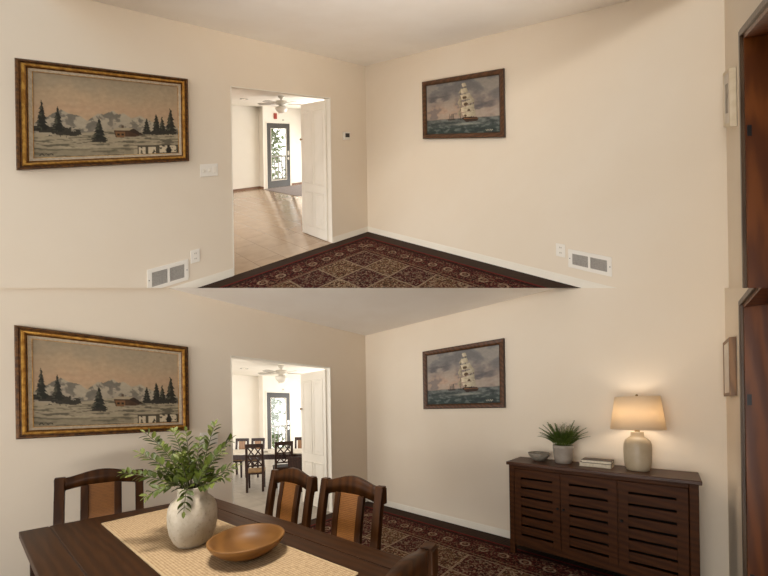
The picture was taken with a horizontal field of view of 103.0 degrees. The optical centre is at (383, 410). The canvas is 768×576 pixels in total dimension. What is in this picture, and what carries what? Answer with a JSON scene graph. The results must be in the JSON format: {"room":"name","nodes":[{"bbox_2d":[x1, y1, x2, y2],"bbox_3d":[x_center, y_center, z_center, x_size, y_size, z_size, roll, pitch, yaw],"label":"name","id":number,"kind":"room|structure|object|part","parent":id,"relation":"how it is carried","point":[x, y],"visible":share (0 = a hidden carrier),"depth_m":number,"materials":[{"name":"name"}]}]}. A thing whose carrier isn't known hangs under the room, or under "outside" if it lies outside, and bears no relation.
{"room":"dining room","nodes":[
{"label":"dining room","id":0,"kind":"room"},
{"bbox_2d":[0,0,367,575],"bbox_3d":[-1.843,-1.897,2.842,0.148,6.563,4.844,-1,0,42],"label":"wall","id":1,"kind":"structure","parent":0,"point":[106,226],"depth_m":2.57,"materials":[{"name":"paint"}]},
{"bbox_2d":[14,325,188,438],"bbox_3d":[-2.115,-0.190,2.404,0.045,0.758,1.008,-1,0,42],"label":"mountain painting","id":2,"kind":"object","parent":1,"relation":"attached to","point":[68,384],"visible":1,"depth_m":2.33,"materials":[{"name":"paint"}]},
{"bbox_2d":[15,58,188,169],"bbox_3d":[-2.115,-2.308,2.404,0.045,1.424,1.011,-1,0,42],"label":"mountain painting","id":3,"kind":"object","parent":1,"relation":"attached to","point":[67,115],"visible":1,"depth_m":2.32,"materials":[{"name":"beige fabric"}]},
{"bbox_2d":[147,259,188,287],"bbox_3d":[-1.882,-1.199,2.670,0.011,0.350,0.306,-1,0,42],"label":"air vent","id":4,"kind":"object","parent":1,"relation":"in","point":[173,273],"visible":1,"depth_m":2.67,"materials":[{"name":"white metal"}]},
{"bbox_2d":[152,269,167,286],"bbox_3d":[-1.925,-1.140,2.624,0.007,0.198,0.110,-1,0,42],"label":"grille","id":5,"kind":"object","parent":4,"relation":"attached to","point":[159,276],"depth_m":2.62,"materials":[{"name":"grey metal"}]},
{"bbox_2d":[170,264,183,281],"bbox_3d":[-1.841,-1.225,2.718,0.007,0.198,0.110,-1,0,42],"label":"grille","id":6,"kind":"object","parent":4,"relation":"attached to","point":[176,270],"depth_m":2.71,"materials":[{"name":"grey metal"}]},
{"bbox_2d":[191,248,199,263],"bbox_3d":[-1.745,-1.426,2.825,0.010,0.168,0.076,-1,0,42],"label":"wall outlet","id":7,"kind":"object","parent":1,"relation":"attached to","point":[195,254],"visible":1,"depth_m":2.82,"materials":[{"name":"white plastic"}]},
{"bbox_2d":[171,268,233,287],"bbox_3d":[-1.696,-1.250,2.874,0.012,0.354,0.543,-1,0,42],"label":"baseboard","id":8,"kind":"structure","parent":1,"relation":"attached to","point":[219,276],"depth_m":2.90,"materials":[{"name":"white paint"}]},
{"bbox_2d":[200,163,217,176],"bbox_3d":[-1.672,-2.287,2.915,0.018,0.210,0.151,-1,0,42],"label":"light switch","id":9,"kind":"object","parent":1,"relation":"attached to","point":[206,170],"visible":1,"depth_m":2.90,"materials":[{"name":"white plastic"}]},
{"bbox_2d":[200,432,217,444],"bbox_3d":[-1.668,0.272,2.918,0.018,0.120,0.156,-1,0,42],"label":"light switch","id":10,"kind":"object","parent":1,"relation":"attached to","point":[215,441],"visible":0.65,"depth_m":2.93,"materials":[{"name":"white plastic"}]},
{"bbox_2d":[230,355,332,511],"bbox_3d":[-1.154,0.398,3.587,0.119,1.912,1.266,-1,0,42],"label":"trim","id":11,"kind":"structure","parent":1,"relation":"attached to","point":[328,369],"depth_m":4.01,"materials":[{"name":"white paint"}]},
{"bbox_2d":[230,86,332,268],"bbox_3d":[-1.154,-2.767,3.587,0.118,2.814,1.275,-1,0,42],"label":"trim","id":12,"kind":"structure","parent":1,"relation":"attached to","point":[328,100],"depth_m":4.01,"materials":[{"name":"white paint"}]},
{"bbox_2d":[300,100,328,240],"bbox_3d":[-0.984,-3.384,4.281,0.103,2.299,0.630,-1,0,-45],"label":"door","id":13,"kind":"structure","parent":1,"relation":"in","point":[313,139],"depth_m":4.24,"materials":[{"name":"white paint"}]},
{"bbox_2d":[300,370,328,510],"bbox_3d":[-0.984,0.403,4.281,0.634,1.872,0.102,-1,0,45],"label":"door","id":14,"kind":"structure","parent":1,"relation":"in","point":[313,408],"depth_m":4.24,"materials":[{"name":"white paint"}]},
{"bbox_2d":[343,132,349,139],"bbox_3d":[-0.515,-3.779,4.207,0.024,0.188,0.117,-1,0,42],"label":"thermostat","id":15,"kind":"object","parent":1,"relation":"attached to","point":[346,135],"visible":1,"depth_m":4.19,"materials":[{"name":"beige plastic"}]},
{"bbox_2d":[333,227,367,242],"bbox_3d":[-0.457,-2.450,4.257,0.012,0.504,0.648,-1,0,42],"label":"baseboard","id":16,"kind":"structure","parent":1,"relation":"attached to","point":[365,229],"depth_m":4.23,"materials":[{"name":"white paint"}]},
{"bbox_2d":[232,105,261,188],"bbox_3d":[-4.953,-6.413,7.473,0.248,5.035,3.978,-1,0,42],"label":"wall","id":17,"kind":"structure","parent":0,"point":[246,120],"depth_m":8.69,"materials":[{"name":"beige paint"}]},
{"bbox_2d":[233,182,301,191],"bbox_3d":[-4.287,-5.731,8.069,0.248,3.668,5.744,-1,0,43],"label":"baseboard","id":18,"kind":"structure","parent":17,"relation":"attached to","point":[261,187],"depth_m":8.78,"materials":[{"name":"brown wood"}]},
{"bbox_2d":[232,375,261,449],"bbox_3d":[-4.952,0.224,7.473,0.250,2.380,3.950,-1,0,42],"label":"wall","id":19,"kind":"structure","parent":0,"point":[246,390],"depth_m":8.69,"materials":[{"name":"beige paint"}]},
{"bbox_2d":[231,358,323,378],"bbox_3d":[-2.582,-1.028,6.507,5.900,0.050,5.700,-1,0,42],"label":"ceiling","id":20,"kind":"structure","parent":0,"point":[255,367],"depth_m":7.43,"materials":[{"name":"white paint"}]},
{"bbox_2d":[258,365,296,382],"bbox_3d":[-2.296,-0.798,6.891,0.996,0.420,1.035,-1,0,42],"label":"ceiling fan","id":21,"kind":"object","parent":20,"relation":"hanging from","point":[281,378],"visible":0.99,"depth_m":6.83,"materials":[{"name":"beige ceramic"}]},
{"bbox_3d":[-2.669,-0.832,6.933,0.370,0.036,0.139,-1,0,4],"label":"blade","id":22,"kind":"part","parent":21,"relation":"part of","materials":[{"name":"beige"}]},
{"bbox_3d":[-2.323,-0.700,6.910,0.270,0.165,0.270,-1,0,42],"label":"lamp shade","id":23,"kind":"part","parent":21,"relation":"part of","materials":[{"name":"white glass"}]},
{"bbox_3d":[-2.325,-0.850,6.910,0.260,0.135,0.260,-1,0,42],"label":"motor","id":24,"kind":"part","parent":21,"relation":"part of","materials":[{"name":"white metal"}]},
{"bbox_2d":[231,89,323,108],"bbox_3d":[-2.582,-6.769,6.507,5.867,7.268,5.740,-1,0,42],"label":"ceiling","id":25,"kind":"structure","parent":0,"point":[254,98],"depth_m":7.40,"materials":[{"name":"white paint"}]},
{"bbox_2d":[258,96,300,112],"bbox_3d":[-2.353,-6.941,6.918,1.008,0.902,1.034,-1,0,0],"label":"ceiling fan","id":26,"kind":"object","parent":25,"relation":"hanging from","point":[281,108],"visible":0.99,"depth_m":6.83,"materials":[{"name":"beige ceramic"}]},
{"bbox_3d":[-2.454,-6.649,6.591,0.138,0.321,0.372,-1,0,22],"label":"blade","id":27,"kind":"part","parent":26,"relation":"part of","materials":[{"name":"beige"}]},
{"bbox_3d":[-2.325,-6.959,6.910,0.260,0.283,0.260,-1,0,0],"label":"motor","id":28,"kind":"part","parent":26,"relation":"part of","materials":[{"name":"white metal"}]},
{"bbox_3d":[-2.323,-6.816,6.910,0.269,0.298,0.270,-1,0,0],"label":"lamp shade","id":29,"kind":"part","parent":26,"relation":"part of","materials":[{"name":"white glass"}]},
{"bbox_2d":[261,106,301,188],"bbox_3d":[-2.925,-8.168,9.476,0.099,3.596,1.772,-1,0,42],"label":"wall","id":30,"kind":"structure","parent":0,"point":[293,116],"depth_m":9.47,"materials":[{"name":"paint"}]},
{"bbox_2d":[267,123,289,187],"bbox_3d":[-3.143,-7.643,9.137,0.101,2.401,0.741,-1,0,42],"label":"door","id":31,"kind":"structure","parent":30,"relation":"in","point":[283,182],"depth_m":9.12,"materials":[{"name":"grey paint"}]},
{"bbox_2d":[265,122,291,188],"bbox_3d":[-3.145,-7.648,9.139,0.015,2.481,0.816,-1,0,42],"label":"trim","id":32,"kind":"structure","parent":30,"relation":"attached to","point":[265,122],"depth_m":8.93,"materials":[{"name":"white paint"}]},
{"bbox_2d":[261,376,301,448],"bbox_3d":[-2.925,0.192,9.476,0.100,2.380,1.760,-1,0,42],"label":"wall","id":33,"kind":"structure","parent":0,"point":[268,383],"depth_m":9.46,"materials":[{"name":"paint"}]},
{"bbox_2d":[265,391,290,448],"bbox_3d":[-3.145,0.416,9.139,0.016,1.940,0.810,-1,0,42],"label":"trim","id":34,"kind":"structure","parent":33,"relation":"attached to","point":[265,391],"depth_m":8.95,"materials":[{"name":"white paint"}]},
{"bbox_2d":[267,392,289,448],"bbox_3d":[-3.142,0.433,9.137,0.102,1.905,0.736,-1,0,42],"label":"door","id":35,"kind":"structure","parent":33,"relation":"in","point":[269,395],"depth_m":9.07,"materials":[{"name":"grey paint"}]},
{"bbox_2d":[233,184,330,274],"bbox_3d":[-2.510,-4.549,6.474,5.966,6.856,5.740,-1,0,42],"label":"floor","id":36,"kind":"structure","parent":0,"point":[268,226],"depth_m":4.65,"materials":[{"name":"beige tile"}]},
{"bbox_2d":[264,184,301,195],"bbox_3d":[-2.210,-6.293,8.678,1.690,2.075,1.631,-1,0,42],"label":"floor mat","id":37,"kind":"object","parent":36,"relation":"on","point":[296,190],"visible":0.43,"depth_m":8.45,"materials":[{"name":"grey fabric"}]},
{"bbox_2d":[92,0,629,65],"bbox_3d":[0.020,-4.093,3.375,5.047,2.270,2.551,-1,0,0],"label":"ceiling","id":38,"kind":"structure","parent":0,"point":[360,32],"depth_m":2.76,"materials":[{"name":"paint"}]},
{"bbox_2d":[169,288,554,335],"bbox_3d":[-0.151,-1.104,2.757,2.726,0.004,2.644,-1,0,42],"label":"ceiling","id":39,"kind":"structure","parent":0,"point":[363,311],"depth_m":3.10,"materials":[{"name":"paint"}]},
{"bbox_2d":[198,232,579,287],"bbox_3d":[0.013,-1.909,3.678,3.802,1.717,1.946,-1,0,0],"label":"floor","id":40,"kind":"structure","parent":0,"point":[540,281],"depth_m":3.31,"materials":[{"name":"brown wood"}]},
{"bbox_2d":[219,237,545,287],"bbox_3d":[-0.045,-1.724,3.455,2.968,1.340,1.520,-1,0,0],"label":"rug","id":41,"kind":"object","parent":40,"relation":"on","point":[365,262],"visible":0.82,"depth_m":3.05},
{"bbox_2d":[233,459,626,575],"bbox_3d":[-1.429,1.373,4.033,10.861,0.032,7.900,-1,0,42],"label":"floor","id":42,"kind":"structure","parent":0,"point":[255,499],"depth_m":4.11,"materials":[{"name":"tile"}]},
{"bbox_2d":[233,438,248,477],"bbox_3d":[-3.040,0.995,6.397,0.282,0.777,0.375,-1,0,0],"label":"chair","id":43,"kind":"object","parent":42,"relation":"on","point":[242,441],"visible":0.56,"depth_m":6.54,"materials":[{"name":"brown wood"}]},
{"bbox_3d":[-3.160,1.002,6.546,0.036,0.768,0.077,-1,0,0],"label":"post","id":44,"kind":"part","parent":43,"relation":"part of","materials":[{"name":"brown wood"}]},
{"bbox_3d":[-2.915,1.200,6.240,0.034,0.360,0.034,-1,0,0],"label":"leg","id":45,"kind":"part","parent":43,"relation":"part of","materials":[{"name":"brown wood"}]},
{"bbox_3d":[-3.045,0.640,6.570,0.282,0.065,0.024,-1,0,0],"label":"rail","id":46,"kind":"part","parent":43,"relation":"part of","materials":[{"name":"brown wood"}]},
{"bbox_2d":[244,438,264,477],"bbox_3d":[-2.700,0.990,6.397,0.282,0.777,0.375,-1,0,0],"label":"chair","id":47,"kind":"object","parent":42,"relation":"on","point":[257,440],"visible":0.44,"depth_m":6.55,"materials":[{"name":"brown wood"}]},
{"bbox_3d":[-2.705,0.634,6.570,0.282,0.065,0.024,-1,0,0],"label":"rail","id":48,"kind":"part","parent":47,"relation":"part of","materials":[{"name":"brown wood"}]},
{"bbox_2d":[245,444,265,492],"bbox_3d":[-2.205,0.967,5.253,0.287,0.807,0.385,-1,0,-17],"label":"chair","id":49,"kind":"object","parent":42,"relation":"on","point":[249,471],"visible":1,"depth_m":5.11,"materials":[{"name":"brown wood"}]},
{"bbox_3d":[-2.277,0.973,5.070,0.036,0.798,0.077,-1,0,-17],"label":"post","id":50,"kind":"part","parent":49,"relation":"part of","materials":[{"name":"brown wood"}]},
{"bbox_3d":[-2.158,0.596,5.084,0.287,0.065,0.024,-1,0,-17],"label":"rail","id":51,"kind":"part","parent":49,"relation":"part of","materials":[{"name":"brown wood"}]},
{"bbox_3d":[-2.210,1.038,5.275,0.285,0.026,0.340,-1,0,-17],"label":"seat","id":52,"kind":"part","parent":49,"relation":"part of","materials":[{"name":"brown fabric"}]},
{"bbox_3d":[-2.041,0.969,5.143,0.036,0.798,0.077,-1,0,-17],"label":"post","id":53,"kind":"part","parent":49,"relation":"part of","materials":[{"name":"brown wood"}]},
{"bbox_2d":[233,448,301,459],"bbox_3d":[-2.403,1.079,5.845,1.960,0.585,0.670,-1,0,0],"label":"table","id":54,"kind":"object","parent":42,"relation":"on","point":[238,454],"visible":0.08,"depth_m":5.54,"materials":[{"name":"brown wood"}]},
{"bbox_2d":[273,441,292,487],"bbox_3d":[-1.837,0.959,5.544,0.312,0.812,0.415,-1,0,-26],"label":"chair","id":55,"kind":"object","parent":42,"relation":"on","point":[279,466],"visible":0.69,"depth_m":5.39,"materials":[{"name":"brown wood"}]},
{"bbox_3d":[-1.886,0.964,5.333,0.036,0.803,0.077,-1,0,-26],"label":"post","id":56,"kind":"part","parent":55,"relation":"part of","materials":[{"name":"brown wood"}]},
{"bbox_3d":[-1.846,1.027,5.564,0.310,0.026,0.370,-1,0,-26],"label":"seat","id":57,"kind":"part","parent":55,"relation":"part of","materials":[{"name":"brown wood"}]},
{"bbox_3d":[-1.760,0.584,5.371,0.312,0.065,0.024,-1,0,-26],"label":"rail","id":58,"kind":"part","parent":55,"relation":"part of","materials":[{"name":"brown wood"}]},
{"bbox_2d":[288,457,301,491],"bbox_3d":[-1.482,1.066,5.203,0.232,0.587,0.355,-1,0,-6],"label":"chair","id":59,"kind":"object","parent":42,"relation":"on","point":[293,462],"visible":0.35,"depth_m":5.04,"materials":[{"name":"brown wood"}]},
{"bbox_3d":[-1.469,0.805,5.041,0.232,0.065,0.024,-1,0,-6],"label":"rail","id":60,"kind":"part","parent":59,"relation":"part of","materials":[{"name":"brown wood"}]},
{"bbox_3d":[-1.470,0.900,5.065,0.196,0.235,0.053,-1,0,-6],"label":"panel","id":61,"kind":"part","parent":59,"relation":"part of","materials":[{"name":"brown wood"}]},
{"bbox_2d":[295,437,301,448],"bbox_3d":[-1.765,0.970,6.348,0.262,0.787,0.375,-1,0,0],"label":"chair","id":62,"kind":"object","parent":42,"relation":"on","point":[299,439],"visible":0.22,"depth_m":6.50,"materials":[{"name":"brown wood"}]},
{"bbox_2d":[310,506,611,575],"bbox_3d":[-0.395,1.336,1.613,3.251,0.011,4.075,-1,0,42],"label":"rug","id":63,"kind":"object","parent":42,"relation":"on","point":[459,554],"visible":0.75,"depth_m":2.83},
{"bbox_2d":[53,468,143,524],"bbox_3d":[-1.752,0.872,1.877,0.442,0.956,0.505,-1,0,-38],"label":"dining chair","id":64,"kind":"object","parent":63,"relation":"on","point":[101,490],"visible":0.41,"depth_m":2.02,"materials":[{"name":"brown wood"}]},
{"bbox_3d":[-2.027,0.891,1.911,0.050,0.926,0.113,-1,0,-38],"label":"post","id":65,"kind":"part","parent":64,"relation":"part of","materials":[{"name":"brown wood"}]},
{"bbox_3d":[-1.900,0.453,2.058,0.360,0.115,0.044,-1,0,-38],"label":"crest rail","id":66,"kind":"part","parent":64,"relation":"part of","materials":[{"name":"brown wood"}]},
{"bbox_3d":[-1.872,0.674,2.027,0.132,0.373,0.067,-1,0,-38],"label":"woven panel","id":67,"kind":"part","parent":64,"relation":"part of","materials":[{"name":"wicker"}]},
{"bbox_3d":[-1.719,0.886,2.153,0.050,0.926,0.113,-1,0,-38],"label":"post","id":68,"kind":"part","parent":64,"relation":"part of","materials":[{"name":"brown wood"}]},
{"bbox_2d":[19,498,436,575],"bbox_3d":[-0.805,0.963,1.314,1.864,0.748,0.860,-1,0,36],"label":"dining table","id":69,"kind":"object","parent":63,"relation":"on","point":[85,547],"visible":0.48,"depth_m":1.30,"materials":[{"name":"brown wood"}]},
{"bbox_3d":[-1.701,0.993,1.516,0.070,0.715,0.070,-1,0,42],"label":"leg","id":70,"kind":"part","parent":69,"relation":"part of","materials":[{"name":"brown wood"}]},
{"bbox_2d":[101,508,357,575],"bbox_3d":[-0.785,0.585,1.338,1.443,0.004,0.415,-1,0,37],"label":"table runner","id":71,"kind":"object","parent":69,"relation":"on","point":[146,535],"visible":0.62,"depth_m":1.20,"materials":[{"name":"fabric"}]},
{"bbox_2d":[166,483,216,548],"bbox_3d":[-0.838,0.459,1.340,0.189,0.253,0.189,-1,0,42],"label":"vase","id":72,"kind":"object","parent":71,"relation":"on","point":[198,526],"visible":0.84,"depth_m":1.27,"materials":[{"name":"beige ceramic"}]},
{"bbox_2d":[116,419,240,517],"bbox_3d":[-0.895,0.299,1.375,0.520,0.514,0.284,-1,0,7],"label":"leafy branches","id":73,"kind":"object","parent":72,"relation":"in","point":[189,469],"visible":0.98,"depth_m":1.34,"materials":[{"name":"green plant"}]},
{"bbox_2d":[206,523,284,561],"bbox_3d":[-0.551,0.543,1.232,0.288,0.072,0.288,-1,0,42],"label":"wooden bowl","id":74,"kind":"object","parent":71,"relation":"on","point":[247,542],"visible":1,"depth_m":1.27,"materials":[{"name":"brown wood"}]},
{"bbox_2d":[265,468,317,527],"bbox_3d":[-0.723,0.855,1.786,0.442,0.956,0.505,-1,0,38],"label":"dining chair","id":75,"kind":"object","parent":63,"relation":"on","point":[292,481],"visible":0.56,"depth_m":1.93,"materials":[{"name":"brown wood"}]},
{"bbox_3d":[-0.757,0.871,2.062,0.050,0.926,0.113,-1,0,38],"label":"post","id":76,"kind":"part","parent":75,"relation":"part of","materials":[{"name":"brown wood"}]},
{"bbox_3d":[-0.610,0.654,1.936,0.132,0.373,0.067,-1,0,38],"label":"woven panel","id":77,"kind":"part","parent":75,"relation":"part of","materials":[{"name":"wicker"}]},
{"bbox_3d":[-0.589,0.432,1.968,0.360,0.115,0.044,-1,0,38],"label":"crest rail","id":78,"kind":"part","parent":75,"relation":"part of","materials":[{"name":"brown wood"}]},
{"bbox_3d":[-0.448,0.866,1.821,0.050,0.926,0.113,-1,0,38],"label":"post","id":79,"kind":"part","parent":75,"relation":"part of","materials":[{"name":"brown wood"}]},
{"bbox_2d":[315,476,386,549],"bbox_3d":[-0.302,0.849,1.506,0.442,0.956,0.505,-1,0,34],"label":"dining chair","id":80,"kind":"object","parent":63,"relation":"on","point":[351,492],"visible":0.7,"depth_m":1.66,"materials":[{"name":"brown wood"}]},
{"bbox_3d":[-0.355,0.864,1.778,0.050,0.926,0.113,-1,0,34],"label":"post","id":81,"kind":"part","parent":80,"relation":"part of","materials":[{"name":"brown wood"}]},
{"bbox_3d":[-0.200,0.647,1.663,0.132,0.373,0.067,-1,0,34],"label":"woven panel","id":82,"kind":"part","parent":80,"relation":"part of","materials":[{"name":"wicker"}]},
{"bbox_3d":[-0.181,0.426,1.696,0.360,0.115,0.044,-1,0,34],"label":"crest rail","id":83,"kind":"part","parent":80,"relation":"part of","materials":[{"name":"brown wood"}]},
{"bbox_3d":[-0.030,0.859,1.559,0.050,0.926,0.113,-1,0,34],"label":"post","id":84,"kind":"part","parent":80,"relation":"part of","materials":[{"name":"brown wood"}]},
{"bbox_2d":[386,541,437,575],"bbox_3d":[-0.160,0.846,0.835,0.505,0.956,0.442,-1,0,29],"label":"dining chair","id":85,"kind":"object","parent":63,"relation":"on","point":[424,561],"visible":1,"depth_m":0.81,"materials":[{"name":"brown wood"}]},
{"bbox_3d":[0.034,0.423,0.724,0.044,0.115,0.360,-1,0,29],"label":"crest rail","id":86,"kind":"part","parent":85,"relation":"part of","materials":[{"name":"brown wood"}]},
{"bbox_3d":[0.106,0.857,0.912,0.113,0.926,0.050,-1,0,29],"label":"post","id":87,"kind":"part","parent":85,"relation":"part of","materials":[{"name":"brown wood"}]},
{"bbox_2d":[506,457,701,575],"bbox_3d":[1.698,0.877,2.497,1.243,0.836,0.365,-1,0,43],"label":"sideboard","id":88,"kind":"object","parent":63,"relation":"on","point":[618,519],"visible":1,"depth_m":2.32,"materials":[{"name":"brown wood"}]},
{"bbox_3d":[1.324,0.847,2.646,0.367,0.642,0.020,-1,0,43],"label":"door","id":89,"kind":"part","parent":88,"relation":"part of","materials":[{"name":"brown wood"}]},
{"bbox_2d":[528,451,549,460],"bbox_3d":[1.424,0.426,2.807,0.184,0.073,0.184,-1,0,42],"label":"ceramic bowl","id":90,"kind":"object","parent":88,"relation":"on","point":[536,455],"visible":1,"depth_m":2.77,"materials":[{"name":"ceramic"}]},
{"bbox_2d":[539,422,589,463],"bbox_3d":[1.539,0.276,2.653,0.380,0.371,0.384,-1,0,-4],"label":"potted fern","id":91,"kind":"object","parent":88,"relation":"on","point":[563,448],"visible":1,"depth_m":2.60,"materials":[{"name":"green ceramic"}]},
{"bbox_3d":[1.598,0.843,2.390,0.367,0.642,0.020,-1,0,43],"label":"door","id":92,"kind":"part","parent":88,"relation":"part of","materials":[{"name":"brown wood"}]},
{"bbox_2d":[579,461,613,468],"bbox_3d":[1.736,0.442,2.495,0.215,0.030,0.151,-1,0,45],"label":"book","id":93,"kind":"object","parent":88,"relation":"on","point":[581,463],"visible":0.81,"depth_m":2.44,"materials":[{"name":"beige paper"}]},
{"bbox_2d":[581,457,613,464],"bbox_3d":[1.741,0.414,2.490,0.200,0.024,0.141,-1,0,43],"label":"book","id":94,"kind":"object","parent":93,"relation":"on","point":[585,459],"visible":1,"depth_m":2.46,"materials":[{"name":"brown paper"}]},
{"bbox_2d":[610,394,666,471],"bbox_3d":[1.918,0.167,2.314,0.330,0.576,0.330,-1,0,42],"label":"table lamp","id":95,"kind":"object","parent":88,"relation":"on","point":[636,413],"visible":1,"depth_m":2.23,"materials":[{"name":"beige ceramic"}]},
{"bbox_3d":[1.916,0.020,2.314,0.330,0.246,0.330,-1,0,42],"label":"lamp shade","id":96,"kind":"part","parent":95,"relation":"part of","materials":[{"name":"beige fabric"}]},
{"bbox_3d":[1.872,0.838,2.134,0.367,0.642,0.020,-1,0,43],"label":"door","id":97,"kind":"part","parent":88,"relation":"part of","materials":[{"name":"brown wood"}]},
{"bbox_2d":[365,0,728,575],"bbox_3d":[1.085,-1.914,3.359,3.584,6.504,0.143,-1,0,42],"label":"wall","id":98,"kind":"structure","parent":0,"point":[614,145],"depth_m":2.75,"materials":[{"name":"paint"}]},
{"bbox_2d":[368,499,509,538],"bbox_3d":[1.083,1.282,3.317,3.561,0.074,0.015,-1,0,42],"label":"baseboard","id":99,"kind":"structure","parent":98,"relation":"attached to","point":[477,526],"depth_m":3.57,"materials":[{"name":"white paint"}]},
{"bbox_2d":[422,338,505,408],"bbox_3d":[0.866,-0.375,3.471,1.005,0.713,0.034,-1,0,42],"label":"painting","id":100,"kind":"object","parent":98,"relation":"attached to","point":[472,375],"visible":1,"depth_m":3.43,"materials":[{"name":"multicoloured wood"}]},
{"bbox_2d":[422,68,505,138],"bbox_3d":[0.863,-3.448,3.474,1.006,1.324,0.034,-1,0,42],"label":"painting","id":101,"kind":"object","parent":98,"relation":"attached to","point":[472,105],"visible":1,"depth_m":3.43,"materials":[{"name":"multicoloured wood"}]},
{"bbox_2d":[368,227,614,287],"bbox_3d":[0.850,-1.866,3.526,2.916,1.728,0.012,-1,0,42],"label":"baseboard","id":102,"kind":"structure","parent":98,"relation":"attached to","point":[565,279],"depth_m":3.21,"materials":[{"name":"white paint"}]},
{"bbox_2d":[556,243,564,257],"bbox_3d":[1.632,-1.478,2.824,0.076,0.163,0.010,-1,0,42],"label":"wall outlet","id":103,"kind":"object","parent":98,"relation":"attached to","point":[560,248],"visible":1,"depth_m":2.82,"materials":[{"name":"white plastic"}]},
{"bbox_2d":[568,249,611,276],"bbox_3d":[1.798,-1.295,2.676,0.320,0.353,0.012,-1,0,42],"label":"air vent","id":104,"kind":"object","parent":98,"relation":"in","point":[594,263],"visible":1,"depth_m":2.67,"materials":[{"name":"white metal"}]},
{"bbox_2d":[572,254,587,267],"bbox_3d":[1.748,-1.334,2.723,0.117,0.175,0.007,-1,0,42],"label":"grille","id":105,"kind":"object","parent":104,"relation":"attached to","point":[578,260],"depth_m":2.72,"materials":[{"name":"grey metal"}]},
{"bbox_2d":[590,257,606,271],"bbox_3d":[1.849,-1.256,2.632,0.117,0.175,0.007,-1,0,42],"label":"grille","id":106,"kind":"object","parent":104,"relation":"attached to","point":[597,264],"depth_m":2.63,"materials":[{"name":"grey metal"}]},
{"bbox_2d":[553,444,573,463],"bbox_3d":[1.559,0.382,2.659,0.158,0.158,0.158,-1,0,42],"label":"pot","id":107,"kind":"object","parent":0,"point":[563,453],"depth_m":2.60,"materials":[{"name":"grey ceramic"}]},
{"bbox_2d":[724,0,767,575],"bbox_3d":[1.512,-0.873,1.045,0.184,4.408,3.021,-1,0,42],"label":"wall","id":108,"kind":"structure","parent":0,"point":[737,12],"depth_m":1.92,"materials":[{"name":"paint"}]},
{"bbox_2d":[723,67,736,126],"bbox_3d":[2.187,-1.972,1.933,0.029,0.523,0.232,-1,0,42],"label":"framed picture","id":109,"kind":"object","parent":108,"relation":"attached to","point":[729,76],"visible":1,"depth_m":1.85,"materials":[{"name":"paper"}]},
{"bbox_2d":[725,83,727,112],"bbox_3d":[2.178,-1.979,1.941,0.002,0.245,0.091,-1,0,42],"label":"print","id":110,"kind":"object","parent":109,"relation":"attached to","point":[726,84],"depth_m":1.94},
{"bbox_2d":[723,337,736,395],"bbox_3d":[2.187,-0.267,1.933,0.029,0.355,0.230,-1,0,42],"label":"framed picture","id":111,"kind":"object","parent":108,"relation":"attached to","point":[729,345],"visible":1,"depth_m":1.85,"materials":[{"name":"brown wood"}]},
{"bbox_2d":[725,353,727,382],"bbox_3d":[2.178,-0.267,1.941,0.002,0.185,0.090,-1,0,42],"label":"print","id":112,"kind":"object","parent":111,"relation":"attached to","point":[726,355],"depth_m":1.94},
{"bbox_2d":[738,288,767,575],"bbox_3d":[1.736,0.349,1.284,0.174,1.917,1.010,-1,0,42],"label":"door","id":113,"kind":"structure","parent":108,"relation":"in","point":[753,315],"depth_m":1.65,"materials":[{"name":"brown wood"}]},
{"bbox_3d":[1.677,0.350,1.338,0.014,1.917,1.010,-1,0,42],"label":"casing","id":114,"kind":"part","parent":113,"relation":"part of","materials":[{"name":"brown wood"}]},
{"bbox_2d":[738,0,767,287],"bbox_3d":[1.729,-1.237,1.284,0.173,1.768,1.017,-1,0,42],"label":"door","id":115,"kind":"structure","parent":108,"relation":"in","point":[752,44],"depth_m":1.65,"materials":[{"name":"brown wood"}]},
{"bbox_3d":[-3.848,-7.260,9.891,4.064,3.812,4.207,-1,0,0],"label":"floor","id":116,"kind":"structure","parent":0,"visible":0},
{"bbox_2d":[271,155,285,179],"bbox_3d":[-3.938,-7.734,9.830,0.080,3.163,3.303,-1,0,42],"label":"balcony railing","id":117,"kind":"object","parent":116,"relation":"on","point":[281,156],"visible":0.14,"depth_m":10.29,"materials":[{"name":"white paint"}]},
{"label":"outside","id":118,"kind":"structure","parent":0,"visible":0},
{"bbox_2d":[271,129,285,178],"bbox_3d":[-5.334,-10.611,11.727,2.470,6.966,2.800,-1,0,43],"label":"tree","id":119,"kind":"object","parent":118,"point":[273,134],"visible":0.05,"depth_m":12.21,"materials":[{"name":"green plant"}]},
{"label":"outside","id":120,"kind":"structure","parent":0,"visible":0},
{"bbox_2d":[271,398,285,448],"bbox_3d":[-5.330,0.127,11.738,2.474,4.997,2.800,-1,0,42],"label":"tree","id":121,"kind":"object","parent":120,"point":[273,416],"visible":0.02,"depth_m":12.26,"materials":[{"name":"green plant"}]},
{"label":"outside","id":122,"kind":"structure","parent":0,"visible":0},
{"bbox_3d":[-3.848,1.467,9.891,1.840,0.100,4.000,-1,0,42],"label":"floor","id":123,"kind":"structure","parent":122,"visible":0},
{"bbox_2d":[271,425,285,448],"bbox_3d":[-3.938,0.938,9.830,0.080,0.960,3.280,-1,0,42],"label":"balcony railing","id":124,"kind":"object","parent":123,"relation":"on","point":[274,426],"visible":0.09,"depth_m":10.26,"materials":[{"name":"white metal"}]}
]}

